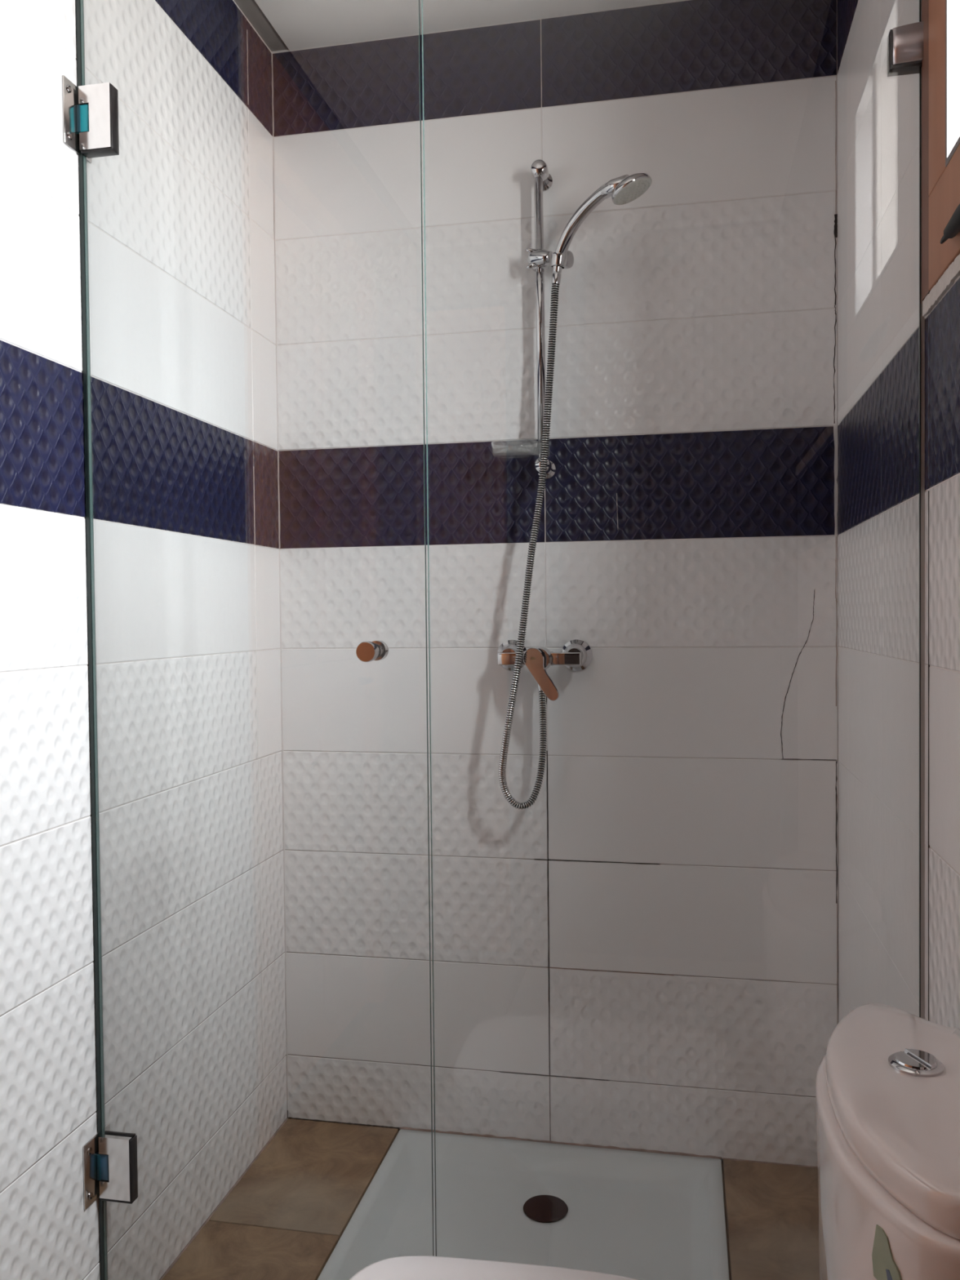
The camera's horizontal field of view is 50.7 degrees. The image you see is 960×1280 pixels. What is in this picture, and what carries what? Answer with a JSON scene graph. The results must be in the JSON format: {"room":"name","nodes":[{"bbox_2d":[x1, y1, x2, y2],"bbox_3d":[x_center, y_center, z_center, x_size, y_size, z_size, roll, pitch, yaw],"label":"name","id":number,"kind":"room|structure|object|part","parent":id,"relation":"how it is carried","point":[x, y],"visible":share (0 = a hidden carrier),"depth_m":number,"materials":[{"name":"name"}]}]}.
{"room":"bathroom","nodes":[
{"label":"bathroom","id":0,"kind":"room"},
{"bbox_2d":[0,0,288,1279],"bbox_3d":[-0.690,-0.098,1.815,0.125,2.780,1.520,0,1,11],"label":"wall","id":1,"kind":"structure","parent":0,"point":[180,222],"depth_m":1.85,"materials":[{"name":"tile"}]},
{"bbox_2d":[62,0,434,1279],"bbox_3d":[-0.370,0.057,1.637,0.582,2.288,0.084,0,1,11],"label":"shower door","id":2,"kind":"structure","parent":1,"relation":"attached to","point":[90,112],"depth_m":1.68,"materials":[{"name":"clear glass"}]},
{"bbox_3d":[-0.663,-0.856,1.669,0.004,0.108,0.077,0,1,11],"label":"wall plate","id":3,"kind":"part","parent":2,"relation":"part of","materials":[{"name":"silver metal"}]},
{"bbox_3d":[-0.630,-0.857,1.662,0.056,0.104,0.009,0,1,11],"label":"clamp plate","id":4,"kind":"part","parent":2,"relation":"part of","materials":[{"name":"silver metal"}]},
{"bbox_3d":[-0.646,0.887,1.710,0.004,0.108,0.077,0,1,11],"label":"wall plate","id":5,"kind":"part","parent":2,"relation":"part of","materials":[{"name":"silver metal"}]},
{"bbox_3d":[-0.612,0.887,1.703,0.056,0.104,0.009,0,1,11],"label":"clamp plate","id":6,"kind":"part","parent":2,"relation":"part of","materials":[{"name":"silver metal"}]},
{"bbox_3d":[-0.609,0.886,1.718,0.056,0.104,0.004,0,1,11],"label":"clamp plate","id":7,"kind":"part","parent":2,"relation":"part of","materials":[{"name":"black metal"}]},
{"bbox_3d":[-0.174,0.018,1.581,0.032,0.032,0.032,0,1,11],"label":"knob","id":8,"kind":"part","parent":2,"relation":"part of","materials":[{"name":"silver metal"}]},
{"bbox_3d":[-0.166,0.017,1.621,0.032,0.032,0.032,0,1,11],"label":"knob","id":9,"kind":"part","parent":2,"relation":"part of","materials":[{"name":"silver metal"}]},
{"bbox_2d":[234,0,288,51],"bbox_3d":[-0.838,-1.444,1.014,0.166,0.096,3.220,0,1,11],"label":"trim","id":10,"kind":"structure","parent":1,"relation":"attached to","point":[250,8],"depth_m":2.36,"materials":[{"name":"paint"}]},
{"bbox_2d":[254,0,687,50],"bbox_3d":[-0.087,-1.446,0.863,1.365,0.100,3.220,0,1,11],"label":"ceiling","id":11,"kind":"structure","parent":0,"point":[300,24],"depth_m":2.32,"materials":[{"name":"paint"}]},
{"bbox_2d":[161,1118,819,1279],"bbox_3d":[-0.133,1.307,0.932,1.511,0.160,3.200,0,1,11],"label":"floor","id":12,"kind":"structure","parent":0,"point":[288,1213],"depth_m":2.12,"materials":[{"name":"brown tile"}]},
{"bbox_2d":[317,1128,729,1279],"bbox_3d":[0.103,1.231,2.017,0.762,0.066,0.770,0,1,11],"label":"shower tray","id":13,"kind":"object","parent":12,"relation":"on","point":[642,1215],"visible":1,"depth_m":2.19,"materials":[{"name":"white ceramic"}]},
{"bbox_2d":[349,1003,959,1279],"bbox_3d":[0.178,0.834,1.128,0.772,0.772,0.470,0,1,11],"label":"toilet","id":14,"kind":"object","parent":12,"relation":"on","point":[887,1083],"visible":1,"depth_m":1.00,"materials":[{"name":"white ceramic"}]},
{"bbox_3d":[0.049,0.831,1.154,0.509,0.024,0.370,0,1,11],"label":"seat lid","id":15,"kind":"part","parent":14,"relation":"part of","materials":[{"name":"white plastic"}]},
{"bbox_3d":[0.460,0.686,1.067,0.192,0.374,0.470,0,1,11],"label":"tank","id":16,"kind":"part","parent":14,"relation":"part of","materials":[{"name":"white ceramic"}]},
{"bbox_3d":[0.463,0.477,1.062,0.181,0.043,0.449,0,1,11],"label":"tank lid","id":17,"kind":"part","parent":14,"relation":"part of","materials":[{"name":"white ceramic"}]},
{"bbox_3d":[0.459,0.449,1.083,0.029,0.002,0.040,0,1,11],"label":"push plate","id":18,"kind":"part","parent":14,"relation":"part of","materials":[{"name":"silver metal"}]},
{"bbox_3d":[0.477,0.448,1.085,0.020,0.004,0.043,-1,1,-14],"label":"push plate","id":19,"kind":"part","parent":14,"relation":"part of","materials":[{"name":"silver metal"}]},
{"bbox_2d":[271,0,838,1168],"bbox_3d":[0.180,-0.121,2.421,1.591,2.780,0.126,0,1,11],"label":"wall","id":20,"kind":"structure","parent":0,"point":[642,955],"depth_m":2.36,"materials":[{"name":"tile"}]},
{"bbox_2d":[497,639,592,701],"bbox_3d":[0.138,0.067,2.310,0.224,0.133,0.130,0,1,11],"label":"shower mixer","id":21,"kind":"object","parent":20,"relation":"attached to","point":[575,655],"visible":0.95,"depth_m":2.28,"materials":[{"name":"silver metal"}]},
{"bbox_3d":[0.079,0.043,2.319,0.072,0.028,0.036,0,1,11],"label":"inlet arm","id":22,"kind":"part","parent":21,"relation":"part of","materials":[{"name":"silver metal"}]},
{"bbox_2d":[497,272,561,809],"bbox_3d":[0.110,-0.213,2.269,0.142,1.197,0.076,-1,1,-17],"label":"shower hose","id":23,"kind":"object","parent":21,"relation":"attached to","point":[556,277],"visible":1,"depth_m":2.25,"materials":[{"name":"silver metal"}]},
{"bbox_3d":[0.136,0.076,2.252,0.080,0.118,0.008,0,1,16],"label":"lever","id":24,"kind":"part","parent":21,"relation":"part of","materials":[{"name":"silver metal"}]},
{"bbox_3d":[0.195,0.042,2.295,0.069,0.028,0.036,0,1,11],"label":"inlet arm","id":25,"kind":"part","parent":21,"relation":"part of","materials":[{"name":"silver metal"}]},
{"bbox_2d":[524,159,573,479],"bbox_3d":[0.159,-0.727,2.291,0.109,0.708,0.118,0,1,11],"label":"shower rail","id":26,"kind":"object","parent":20,"relation":"attached to","point":[539,259],"visible":0.88,"depth_m":2.29,"materials":[{"name":"silver metal"}]},
{"bbox_2d":[491,439,538,457],"bbox_3d":[0.089,-0.431,2.284,0.128,0.028,0.098,0,1,11],"label":"soap dish","id":27,"kind":"object","parent":26,"relation":"attached to","point":[528,455],"visible":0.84,"depth_m":2.30,"materials":[{"name":"clear plastic"}]},
{"bbox_3d":[0.116,-0.874,2.284,0.030,0.018,0.013,0,1,5],"label":"lever","id":28,"kind":"part","parent":26,"relation":"part of","materials":[{"name":"silver metal"}]},
{"bbox_3d":[0.117,-0.845,2.284,0.028,0.017,0.012,-1,1,1],"label":"lever","id":29,"kind":"part","parent":26,"relation":"part of","materials":[{"name":"silver metal"}]},
{"bbox_3d":[0.136,-0.860,2.280,0.055,0.035,0.033,0,1,25],"label":"slider arm","id":30,"kind":"part","parent":26,"relation":"part of","materials":[{"name":"silver metal"}]},
{"bbox_3d":[0.193,-0.853,2.273,0.027,0.039,0.039,1,2,40],"label":"slider knob","id":31,"kind":"part","parent":26,"relation":"part of","materials":[{"name":"silver metal"}]},
{"bbox_2d":[552,173,652,273],"bbox_3d":[0.266,-0.891,2.178,0.088,0.160,0.247,-2,2,-39],"label":"shower head","id":32,"kind":"object","parent":26,"relation":"attached to","point":[624,189],"visible":0.98,"depth_m":2.14,"materials":[{"name":"silver metal"}]},
{"bbox_3d":[0.222,-0.889,2.192,0.168,0.157,0.033,1,2,44],"label":"handle","id":33,"kind":"part","parent":32,"relation":"part of","materials":[{"name":"silver metal"}]},
{"bbox_2d":[836,0,959,1028],"bbox_3d":[0.537,-0.085,0.736,0.104,2.780,3.150,0,1,11],"label":"wall","id":34,"kind":"structure","parent":0,"point":[878,113],"depth_m":1.65,"materials":[{"name":"tile"}]},
{"bbox_2d":[421,0,924,1256],"bbox_3d":[0.276,0.058,1.512,0.724,2.298,0.039,0,1,11],"label":"fixed glass panel","id":35,"kind":"object","parent":34,"relation":"attached to","point":[904,42],"visible":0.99,"depth_m":1.43,"materials":[{"name":"clear glass"}]},
{"bbox_3d":[0.599,-0.831,1.412,0.042,0.050,0.015,0,1,11],"label":"clamp plate","id":36,"kind":"part","parent":35,"relation":"part of","materials":[{"name":"silver metal"}]},
{"bbox_2d":[921,0,959,301],"bbox_3d":[0.602,-0.938,1.085,0.106,0.941,0.641,0,1,11],"label":"window","id":37,"kind":"structure","parent":34,"relation":"in","point":[940,63],"depth_m":1.31,"materials":[{"name":"orange wood"}]},
{"bbox_2d":[940,204,959,244],"bbox_3d":[0.555,-0.489,1.157,0.021,0.026,0.222,0,1,11],"label":"stay","id":38,"kind":"object","parent":37,"relation":"attached to","point":[952,228],"visible":1,"depth_m":1.19,"materials":[{"name":"black plastic"}]}
]}

